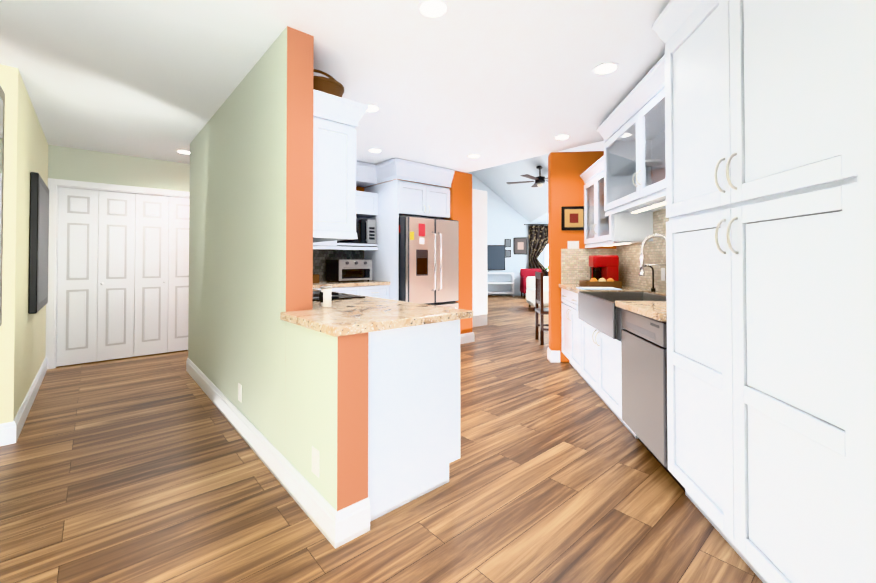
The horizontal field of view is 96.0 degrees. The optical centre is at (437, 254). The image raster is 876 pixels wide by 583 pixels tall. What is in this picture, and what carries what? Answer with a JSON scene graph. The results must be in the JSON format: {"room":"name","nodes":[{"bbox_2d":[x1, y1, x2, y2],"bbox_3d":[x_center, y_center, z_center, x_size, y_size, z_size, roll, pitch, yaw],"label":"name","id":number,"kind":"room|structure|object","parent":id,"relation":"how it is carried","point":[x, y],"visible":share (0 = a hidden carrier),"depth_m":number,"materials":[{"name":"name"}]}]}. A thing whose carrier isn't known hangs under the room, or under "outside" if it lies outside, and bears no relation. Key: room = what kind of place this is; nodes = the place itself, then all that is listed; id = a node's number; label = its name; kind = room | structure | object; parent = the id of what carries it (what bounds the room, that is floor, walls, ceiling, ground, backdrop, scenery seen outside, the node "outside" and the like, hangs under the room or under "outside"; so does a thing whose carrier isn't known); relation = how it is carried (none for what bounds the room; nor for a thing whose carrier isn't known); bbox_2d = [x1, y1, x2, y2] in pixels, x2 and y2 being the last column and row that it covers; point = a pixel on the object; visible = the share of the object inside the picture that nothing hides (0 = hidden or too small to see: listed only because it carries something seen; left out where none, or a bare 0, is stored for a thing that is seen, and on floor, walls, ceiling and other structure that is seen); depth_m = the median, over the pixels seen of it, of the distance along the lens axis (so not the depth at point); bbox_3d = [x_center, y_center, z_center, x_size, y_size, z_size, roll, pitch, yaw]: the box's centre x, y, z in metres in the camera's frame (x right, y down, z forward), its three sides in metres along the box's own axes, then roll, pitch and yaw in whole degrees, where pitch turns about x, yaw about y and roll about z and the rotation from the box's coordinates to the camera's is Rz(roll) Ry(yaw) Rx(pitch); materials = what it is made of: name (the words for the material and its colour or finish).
{"room":"kitchen","nodes":[
{"label":"kitchen","id":0,"kind":"room"},
{"bbox_2d":[0,64,47,423],"bbox_3d":[-3.648,0.008,3.473,0.150,2.470,2.450,1,-1,-41],"label":"wall","id":1,"kind":"structure","parent":0,"point":[22,342],"depth_m":2.69,"materials":[{"name":"beige paint"}]},
{"bbox_2d":[0,357,46,445],"bbox_3d":[-3.588,1.173,3.400,0.166,0.140,2.316,1,-1,-41],"label":"baseboard","id":2,"kind":"structure","parent":1,"relation":"attached to","point":[10,432],"depth_m":2.81,"materials":[{"name":"white wood"}]},
{"bbox_2d":[28,172,48,313],"bbox_3d":[-3.556,-0.091,3.522,0.050,1.130,1.000,1,-1,-41],"label":"framed picture","id":3,"kind":"object","parent":1,"relation":"attached to","point":[38,247],"visible":1,"depth_m":3.18,"materials":[{"name":"black plastic"}]},
{"bbox_2d":[48,145,189,355],"bbox_3d":[-2.928,0.036,5.628,3.769,2.470,0.150,1,-1,-41],"label":"wall","id":4,"kind":"structure","parent":0,"point":[68,163],"depth_m":4.72,"materials":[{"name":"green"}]},
{"bbox_2d":[45,178,188,368],"bbox_3d":[-3.729,0.211,4.848,1.540,2.100,0.068,1,-1,-41],"label":"trim","id":5,"kind":"structure","parent":4,"relation":"attached to","point":[51,305],"depth_m":4.36,"materials":[{"name":"white wood"}]},
{"bbox_2d":[56,187,188,366],"bbox_3d":[-3.724,0.248,4.839,1.369,2.003,0.077,1,-1,-41],"label":"bifold closet doors","id":6,"kind":"structure","parent":4,"relation":"in","point":[123,318],"depth_m":4.75,"materials":[{"name":"white wood"}]},
{"bbox_2d":[188,26,367,510],"bbox_3d":[-1.513,0.003,3.034,0.150,2.470,3.480,1,-1,-41],"label":"wall","id":7,"kind":"structure","parent":0,"point":[251,221],"depth_m":2.28,"materials":[{"name":"green paint"}]},
{"bbox_2d":[238,383,241,401],"bbox_3d":[-1.387,0.964,2.757,0.008,0.120,0.075,1,-1,-41],"label":"outlet","id":8,"kind":"object","parent":7,"relation":"attached to","point":[239,385],"depth_m":2.75,"materials":[{"name":"white plastic"}]},
{"bbox_2d":[186,358,369,548],"bbox_3d":[-1.513,1.167,3.008,0.168,0.140,3.496,1,-1,-41],"label":"baseboard","id":9,"kind":"structure","parent":7,"relation":"attached to","point":[341,527],"depth_m":1.96,"materials":[{"name":"white wood"}]},
{"bbox_2d":[312,446,318,477],"bbox_3d":[-0.565,0.952,1.815,0.008,0.120,0.075,1,-1,-41],"label":"outlet","id":10,"kind":"object","parent":7,"relation":"attached to","point":[315,461],"depth_m":1.81,"materials":[{"name":"white plastic"}]},
{"bbox_2d":[313,109,358,240],"bbox_3d":[-0.846,-0.482,2.640,0.322,0.690,0.665,1,-1,-41],"label":"upper cabinet","id":11,"kind":"object","parent":7,"relation":"attached to","point":[336,119],"depth_m":2.39,"materials":[{"name":"white wood"}]},
{"bbox_2d":[313,69,343,97],"bbox_3d":[-0.757,-1.062,2.539,0.305,0.249,0.300,1,-1,-41],"label":"wicker basket","id":12,"kind":"object","parent":11,"relation":"on","point":[330,84],"visible":0.46,"depth_m":2.44,"materials":[{"name":"brown wicker"}]},
{"bbox_2d":[0,0,670,172],"bbox_3d":[-3.182,-1.295,1.275,11.300,0.080,15.000,1,-1,-41],"label":"ceiling","id":13,"kind":"structure","parent":0,"point":[492,83],"depth_m":2.58,"materials":[{"name":"white paint"}]},
{"bbox_2d":[176,150,189,153],"bbox_3d":[-2.982,-1.208,4.635,0.169,0.006,0.169,0,-1,-2],"label":"recessed light","id":14,"kind":"object","parent":13,"relation":"in","point":[179,151],"depth_m":4.61,"materials":[{"name":"white"}]},
{"bbox_2d":[365,104,379,111],"bbox_3d":[-0.566,-1.226,3.299,0.169,0.006,0.169,0,-1,-2],"label":"recessed light","id":15,"kind":"object","parent":13,"relation":"in","point":[372,108],"depth_m":3.29,"materials":[{"name":"white"}]},
{"bbox_2d":[368,148,381,152],"bbox_3d":[-0.731,-1.209,4.573,0.169,0.006,0.169,0,-1,-2],"label":"recessed light","id":16,"kind":"object","parent":13,"relation":"in","point":[374,150],"depth_m":4.56,"materials":[{"name":"white"}]},
{"bbox_2d":[417,0,449,18],"bbox_3d":[-0.024,-1.243,1.989,0.169,0.006,0.169,1,-1,-35],"label":"recessed light","id":17,"kind":"object","parent":13,"relation":"in","point":[433,9],"depth_m":1.98,"materials":[{"name":"white"}]},
{"bbox_2d":[467,154,480,157],"bbox_3d":[0.438,-1.206,4.814,0.169,0.006,0.169,0,-1,-2],"label":"recessed light","id":18,"kind":"object","parent":13,"relation":"in","point":[471,155],"depth_m":4.80,"materials":[{"name":"white"}]},
{"bbox_2d":[553,134,569,139],"bbox_3d":[1.280,-1.216,4.076,0.169,0.006,0.169,0,-1,-5],"label":"recessed light","id":19,"kind":"object","parent":13,"relation":"in","point":[559,137],"depth_m":4.07,"materials":[{"name":"white"}]},
{"bbox_2d":[592,62,619,74],"bbox_3d":[1.111,-1.235,2.614,0.169,0.006,0.169,0,-1,-2],"label":"recessed light","id":20,"kind":"object","parent":13,"relation":"in","point":[607,67],"depth_m":2.61,"materials":[{"name":"white"}]},
{"bbox_2d":[0,295,762,582],"bbox_3d":[-0.620,1.308,6.467,16.000,0.050,19.000,0,-1,4],"label":"floor","id":21,"kind":"structure","parent":0,"point":[152,468],"depth_m":1.98,"materials":[{"name":"brown wood"}]},
{"bbox_2d":[334,286,365,295],"bbox_3d":[-1.328,0.822,4.888,0.557,0.880,0.647,1,-1,-41],"label":"base cabinet","id":22,"kind":"object","parent":21,"relation":"on","point":[357,290],"depth_m":4.74,"materials":[{"name":"white wood"}]},
{"bbox_2d":[366,285,388,298],"bbox_3d":[-1.022,0.826,5.155,0.499,0.880,0.647,1,-1,-41],"label":"base cabinet","id":23,"kind":"object","parent":21,"relation":"on","point":[379,291],"depth_m":4.98,"materials":[{"name":"white wood"}]},
{"bbox_2d":[313,280,389,287],"bbox_3d":[-1.316,0.362,4.899,1.286,0.040,0.656,1,-1,-41],"label":"countertop","id":24,"kind":"structure","parent":23,"relation":"on","point":[359,282],"depth_m":4.86,"materials":[{"name":"stone"}]},
{"bbox_2d":[313,274,318,282],"bbox_3d":[-1.666,0.290,4.802,0.350,0.099,0.250,1,-1,-41],"label":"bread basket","id":25,"kind":"object","parent":24,"relation":"on","point":[315,278],"visible":0.25,"depth_m":4.80,"materials":[{"name":"brown wicker"}]},
{"bbox_2d":[326,259,371,281],"bbox_3d":[-1.151,0.202,5.149,0.480,0.284,0.405,1,-1,-41],"label":"toaster oven","id":26,"kind":"object","parent":24,"relation":"on","point":[338,270],"visible":1,"depth_m":5.01,"materials":[{"name":"silver metal"}]},
{"bbox_2d":[368,320,459,521],"bbox_3d":[-0.986,0.798,2.999,0.608,0.879,2.680,1,-1,-41],"label":"base cabinet","id":27,"kind":"object","parent":21,"relation":"on","point":[413,412],"visible":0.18,"depth_m":1.97,"materials":[{"name":"white wood"}]},
{"bbox_2d":[292,288,472,333],"bbox_3d":[-1.158,0.340,3.230,0.650,0.040,3.376,1,-1,-41],"label":"countertop","id":28,"kind":"structure","parent":27,"relation":"on","point":[341,317],"depth_m":2.09,"materials":[{"name":"stone"}]},
{"bbox_2d":[320,286,331,306],"bbox_3d":[-0.663,0.248,2.339,0.068,0.119,0.068,1,-1,-41],"label":"outlet","id":29,"kind":"object","parent":28,"relation":"on","point":[325,296],"visible":1,"depth_m":2.31,"materials":[{"name":"white plastic"}]},
{"bbox_2d":[313,291,364,300],"bbox_3d":[-0.971,0.312,3.025,0.500,0.008,0.760,1,-1,-41],"label":"glass cooktop","id":30,"kind":"object","parent":28,"relation":"in","point":[334,296],"visible":0.38,"depth_m":2.91,"materials":[{"name":"black"}]},
{"bbox_2d":[399,215,458,308],"bbox_3d":[-0.296,0.382,5.449,0.873,1.775,0.914,1,-1,-41],"label":"fridge","id":31,"kind":"object","parent":21,"relation":"on","point":[428,261],"visible":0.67,"depth_m":5.08,"materials":[{"name":"grey metal"}]},
{"bbox_2d":[487,272,513,296],"bbox_3d":[1.587,0.979,13.088,1.810,0.780,0.460,0,-1,4],"label":"tv stand","id":32,"kind":"object","parent":21,"relation":"on","point":[512,284],"visible":0.4,"depth_m":12.90,"materials":[{"name":"white wood"}]},
{"bbox_2d":[487,245,505,269],"bbox_3d":[1.554,0.129,13.277,1.420,0.915,0.090,0,-1,4],"label":"screen","id":33,"kind":"object","parent":32,"relation":"on","point":[495,257],"visible":0.31,"depth_m":13.22,"materials":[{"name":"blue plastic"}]},
{"bbox_2d":[520,269,541,298],"bbox_3d":[2.998,0.901,12.532,0.680,0.920,0.720,0,-1,4],"label":"armchair","id":34,"kind":"object","parent":21,"relation":"on","point":[525,274],"visible":0.46,"depth_m":12.73,"materials":[{"name":"red fabric"}]},
{"bbox_2d":[526,276,548,310],"bbox_3d":[3.009,0.933,9.584,1.580,0.780,0.900,0,-1,4],"label":"chair","id":35,"kind":"object","parent":21,"relation":"on","point":[530,291],"visible":0.31,"depth_m":9.69,"materials":[{"name":"white fabric"}]},
{"bbox_2d":[535,272,548,344],"bbox_3d":[1.677,0.763,5.757,0.440,1.020,0.440,0,-1,4],"label":"dining chair","id":36,"kind":"object","parent":21,"relation":"on","point":[542,311],"visible":0.69,"depth_m":5.63,"materials":[{"name":"brown wood"}]},
{"bbox_2d":[561,288,580,375],"bbox_3d":[1.700,0.812,4.087,0.625,0.880,0.982,0,-1,6],"label":"base cabinet","id":37,"kind":"object","parent":21,"relation":"on","point":[570,322],"depth_m":4.14,"materials":[{"name":"white wood"}]},
{"bbox_2d":[559,284,666,320],"bbox_3d":[1.604,0.341,3.295,0.653,0.040,2.591,0,-1,6],"label":"countertop","id":38,"kind":"structure","parent":37,"relation":"on","point":[656,310],"depth_m":2.52,"materials":[{"name":"stone"}]},
{"bbox_2d":[576,287,621,289],"bbox_3d":[1.534,0.320,3.776,0.360,0.013,0.235,0,-1,6],"label":"dish mat","id":39,"kind":"object","parent":38,"relation":"on","point":[597,288],"visible":0.98,"depth_m":3.69,"materials":[{"name":"white"}]},
{"bbox_2d":[579,278,621,287],"bbox_3d":[1.658,0.283,4.038,0.340,0.094,0.270,0,-1,6],"label":"tray","id":40,"kind":"object","parent":38,"relation":"on","point":[601,282],"visible":1,"depth_m":3.91,"materials":[{"name":"brown wood"}]},
{"bbox_2d":[589,255,618,280],"bbox_3d":[1.813,0.169,4.353,0.265,0.329,0.295,0,-1,6],"label":"coffee maker","id":41,"kind":"object","parent":38,"relation":"on","point":[605,267],"visible":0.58,"depth_m":4.21,"materials":[{"name":"red plastic"}]},
{"bbox_2d":[578,292,666,338],"bbox_3d":[1.544,0.459,3.157,0.586,0.250,0.962,0,-1,6],"label":"farmhouse sink","id":42,"kind":"object","parent":38,"relation":"in","point":[600,311],"visible":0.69,"depth_m":3.20,"materials":[{"name":"silver metal"}]},
{"bbox_2d":[644,265,655,291],"bbox_3d":[1.858,0.205,3.491,0.125,0.237,0.036,0,-1,6],"label":"tap","id":43,"kind":"object","parent":38,"relation":"on","point":[653,289],"visible":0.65,"depth_m":3.48,"materials":[{"name":"black metal"}]},
{"bbox_2d":[639,234,665,275],"bbox_3d":[1.745,0.075,3.098,0.279,0.488,0.142,0,-1,6],"label":"spring faucet","id":44,"kind":"object","parent":38,"relation":"on","point":[642,264],"visible":0.54,"depth_m":3.14,"materials":[{"name":"silver metal"}]},
{"bbox_2d":[581,320,637,438],"bbox_3d":[1.604,0.913,3.145,0.625,0.653,1.026,0,-1,6],"label":"base cabinet","id":45,"kind":"object","parent":21,"relation":"on","point":[593,355],"depth_m":3.08,"materials":[{"name":"white wood"}]},
{"bbox_2d":[621,309,684,490],"bbox_3d":[1.515,0.792,2.314,0.631,0.872,0.620,0,-1,6],"label":"dishwasher","id":46,"kind":"object","parent":21,"relation":"on","point":[644,378],"visible":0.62,"depth_m":2.25,"materials":[{"name":"silver metal"}]},
{"bbox_2d":[652,0,862,582],"bbox_3d":[1.403,0.005,1.480,0.680,2.425,1.066,0,-1,6],"label":"pantry","id":47,"kind":"object","parent":21,"relation":"on","point":[763,372],"visible":1,"depth_m":1.33,"materials":[{"name":"white wood"}]},
{"bbox_2d":[356,179,486,326],"bbox_3d":[-0.844,0.039,5.841,4.549,2.470,0.130,1,-1,-41],"label":"wall","id":48,"kind":"structure","parent":0,"point":[479,254],"depth_m":7.14,"materials":[{"name":"white paint"}]},
{"bbox_2d":[313,241,336,248],"bbox_3d":[-1.588,-0.474,4.861,0.568,0.730,0.362,1,-1,-41],"label":"upper cabinet","id":49,"kind":"object","parent":48,"relation":"attached to","point":[320,245],"depth_m":4.81,"materials":[{"name":"white wood"}]},
{"bbox_2d":[314,246,363,280],"bbox_3d":[-1.770,0.092,4.944,1.916,0.499,0.002,1,-1,-41],"label":"wall tile","id":50,"kind":"structure","parent":48,"relation":"attached to","point":[321,257],"depth_m":5.20,"materials":[{"name":"grey tile"}]},
{"bbox_2d":[356,161,360,209],"bbox_3d":[-1.591,-0.868,4.527,1.018,0.670,0.876,1,-1,-41],"label":"upper cabinet","id":51,"kind":"object","parent":48,"relation":"attached to","point":[358,164],"depth_m":5.11,"materials":[{"name":"white wood"}]},
{"bbox_2d":[356,158,400,217],"bbox_3d":[-0.983,-0.861,5.058,0.597,0.670,0.876,1,-1,-41],"label":"upper cabinet","id":52,"kind":"object","parent":48,"relation":"attached to","point":[386,205],"depth_m":5.17,"materials":[{"name":"white wood"}]},
{"bbox_2d":[337,218,375,243],"bbox_3d":[-1.130,-0.312,5.227,0.545,0.334,0.356,1,-1,-41],"label":"microwave","id":53,"kind":"object","parent":52,"relation":"attached to","point":[366,231],"visible":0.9,"depth_m":5.17,"materials":[{"name":"silver metal"}]},
{"bbox_2d":[373,159,454,221],"bbox_3d":[-0.407,-0.855,5.561,0.933,0.670,0.876,1,-1,-41],"label":"upper cabinet","id":54,"kind":"object","parent":48,"relation":"attached to","point":[417,199],"depth_m":5.26,"materials":[{"name":"white wood"}]},
{"bbox_2d":[417,171,471,333],"bbox_3d":[0.085,0.041,6.001,0.400,2.470,0.849,1,-1,-41],"label":"pillar","id":55,"kind":"structure","parent":0,"point":[461,199],"depth_m":5.70,"materials":[{"name":"orange paint"}]},
{"bbox_2d":[460,332,474,343],"bbox_3d":[0.096,1.206,5.985,0.416,0.140,0.865,1,-1,-41],"label":"baseboard","id":56,"kind":"structure","parent":55,"relation":"attached to","point":[467,337],"depth_m":5.70,"materials":[{"name":"white"}]},
{"bbox_2d":[468,172,547,295],"bbox_3d":[2.850,-1.128,13.341,10.000,5.000,0.120,0,-1,4],"label":"wall","id":57,"kind":"structure","parent":0,"point":[505,220],"depth_m":13.31,"materials":[{"name":"white paint"}]},
{"bbox_2d":[505,239,510,247],"bbox_3d":[2.357,-0.399,13.290,0.220,0.300,0.026,0,-1,4],"label":"framed picture","id":58,"kind":"object","parent":57,"relation":"attached to","point":[507,245],"depth_m":13.28,"materials":[{"name":"black plastic"}]},
{"bbox_2d":[505,250,510,257],"bbox_3d":[2.357,-0.044,13.286,0.220,0.270,0.026,0,-1,4],"label":"framed picture","id":59,"kind":"object","parent":57,"relation":"attached to","point":[507,252],"depth_m":13.27,"materials":[{"name":"black plastic"}]},
{"bbox_2d":[514,237,527,254],"bbox_3d":[2.775,-0.299,13.257,0.460,0.580,0.032,0,-1,4],"label":"framed picture","id":60,"kind":"object","parent":57,"relation":"attached to","point":[520,246],"visible":1,"depth_m":13.24,"materials":[{"name":"black plastic"}]},
{"bbox_2d":[544,245,548,271],"bbox_3d":[4.292,0.170,13.146,1.500,2.000,0.030,0,-1,4],"label":"living room window","id":61,"kind":"structure","parent":57,"relation":"in","point":[546,259],"depth_m":13.20,"materials":[{"name":"white glass"}]},
{"bbox_2d":[524,224,548,276],"bbox_3d":[3.997,0.139,13.078,2.280,2.360,0.085,0,-1,4],"label":"curtain","id":62,"kind":"object","parent":61,"relation":"hanging from","point":[537,239],"visible":0.67,"depth_m":13.13,"materials":[{"name":"black fabric"}]},
{"bbox_2d":[471,141,604,222],"bbox_3d":[2.495,-3.430,8.122,10.000,4.568,10.600,0,-1,4],"label":"vault","id":63,"kind":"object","parent":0,"point":[527,202],"depth_m":10.36,"materials":[{"name":"white paint"}]},
{"bbox_2d":[506,166,547,186],"bbox_3d":[2.030,-1.558,7.868,1.302,0.400,1.244,0,-1,4],"label":"ceiling fan","id":64,"kind":"object","parent":63,"relation":"hanging from","point":[539,180],"visible":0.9,"depth_m":7.78,"materials":[{"name":"black plastic"}]},
{"bbox_2d":[548,151,615,362],"bbox_3d":[1.778,0.024,4.673,0.890,2.470,0.170,0,-1,6],"label":"wall","id":65,"kind":"structure","parent":0,"point":[566,170],"depth_m":4.62,"materials":[{"name":"orange paint"}]},
{"bbox_2d":[547,347,559,362],"bbox_3d":[1.375,1.189,4.687,0.114,0.140,0.186,0,-1,4],"label":"baseboard","id":66,"kind":"structure","parent":65,"relation":"attached to","point":[553,356],"depth_m":4.60,"materials":[{"name":"white wood"}]},
{"bbox_2d":[561,206,583,229],"bbox_3d":[1.584,-0.427,4.600,0.280,0.280,0.024,0,-1,6],"label":"framed picture","id":67,"kind":"object","parent":65,"relation":"attached to","point":[572,217],"visible":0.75,"depth_m":4.59,"materials":[{"name":"black plastic"}]},
{"bbox_2d":[567,241,578,248],"bbox_3d":[1.580,-0.102,4.604,0.130,0.120,0.009,0,-1,6],"label":"light switch","id":68,"kind":"object","parent":65,"relation":"attached to","point":[572,244],"visible":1,"depth_m":4.60,"materials":[{"name":"white plastic"}]},
{"bbox_2d":[855,0,875,582],"bbox_3d":[1.284,-0.035,0.123,0.650,2.470,1.656,0,-1,6],"label":"wall","id":69,"kind":"structure","parent":0,"point":[865,17],"depth_m":0.96,"materials":[{"name":"white paint"}]},
{"bbox_3d":[-0.541,-0.038,-0.086,0.150,2.470,5.500,1,-1,-41],"label":"wall","id":70,"kind":"structure","parent":0,"visible":0},
{"bbox_2d":[0,85,4,325],"bbox_3d":[-1.863,-0.241,1.577,0.040,1.200,1.140,1,-1,-41],"label":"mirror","id":71,"kind":"object","parent":70,"relation":"attached to","point":[2,113],"visible":1,"depth_m":1.97,"materials":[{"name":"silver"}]},
{"bbox_3d":[1.740,-0.028,0.660,0.145,2.470,7.819,0,-1,6],"label":"wall","id":72,"kind":"structure","parent":0,"visible":0},
{"bbox_2d":[561,209,668,292],"bbox_3d":[1.622,-0.039,3.300,0.628,0.720,2.594,0,-1,6],"label":"wall tile","id":73,"kind":"structure","parent":72,"relation":"attached to","point":[575,268],"depth_m":4.08,"materials":[{"name":"tile"}]},
{"bbox_2d":[661,268,664,280],"bbox_3d":[1.940,0.167,3.397,0.006,0.110,0.070,0,-1,6],"label":"outlet","id":74,"kind":"object","parent":73,"relation":"attached to","point":[662,274],"visible":1,"depth_m":3.39,"materials":[{"name":"white plastic"}]},
{"bbox_2d":[580,155,652,247],"bbox_3d":[1.811,-0.511,4.103,0.404,0.855,0.965,0,-1,6],"label":"upper cabinet","id":75,"kind":"object","parent":72,"relation":"attached to","point":[601,229],"visible":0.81,"depth_m":4.00,"materials":[{"name":"white wood"}]},
{"bbox_2d":[603,110,665,213],"bbox_3d":[1.703,-0.732,3.193,0.433,0.675,0.868,0,-1,6],"label":"upper cabinet","id":76,"kind":"object","parent":72,"relation":"attached to","point":[631,129],"depth_m":3.57,"materials":[{"name":"white wood"}]},
{"bbox_2d":[633,78,665,201],"bbox_3d":[1.625,-0.742,2.443,0.433,0.675,0.868,0,-1,6],"label":"upper cabinet","id":77,"kind":"object","parent":72,"relation":"attached to","point":[649,165],"depth_m":2.84,"materials":[{"name":"white wood"}]},
{"bbox_2d":[611,200,665,245],"bbox_3d":[1.732,-0.251,3.304,0.100,0.280,2.343,0,-1,6],"label":"under-cabinet light strip","id":78,"kind":"object","parent":77,"relation":"attached to","point":[653,205],"visible":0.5,"depth_m":3.19,"materials":[{"name":"beige"}]}
]}

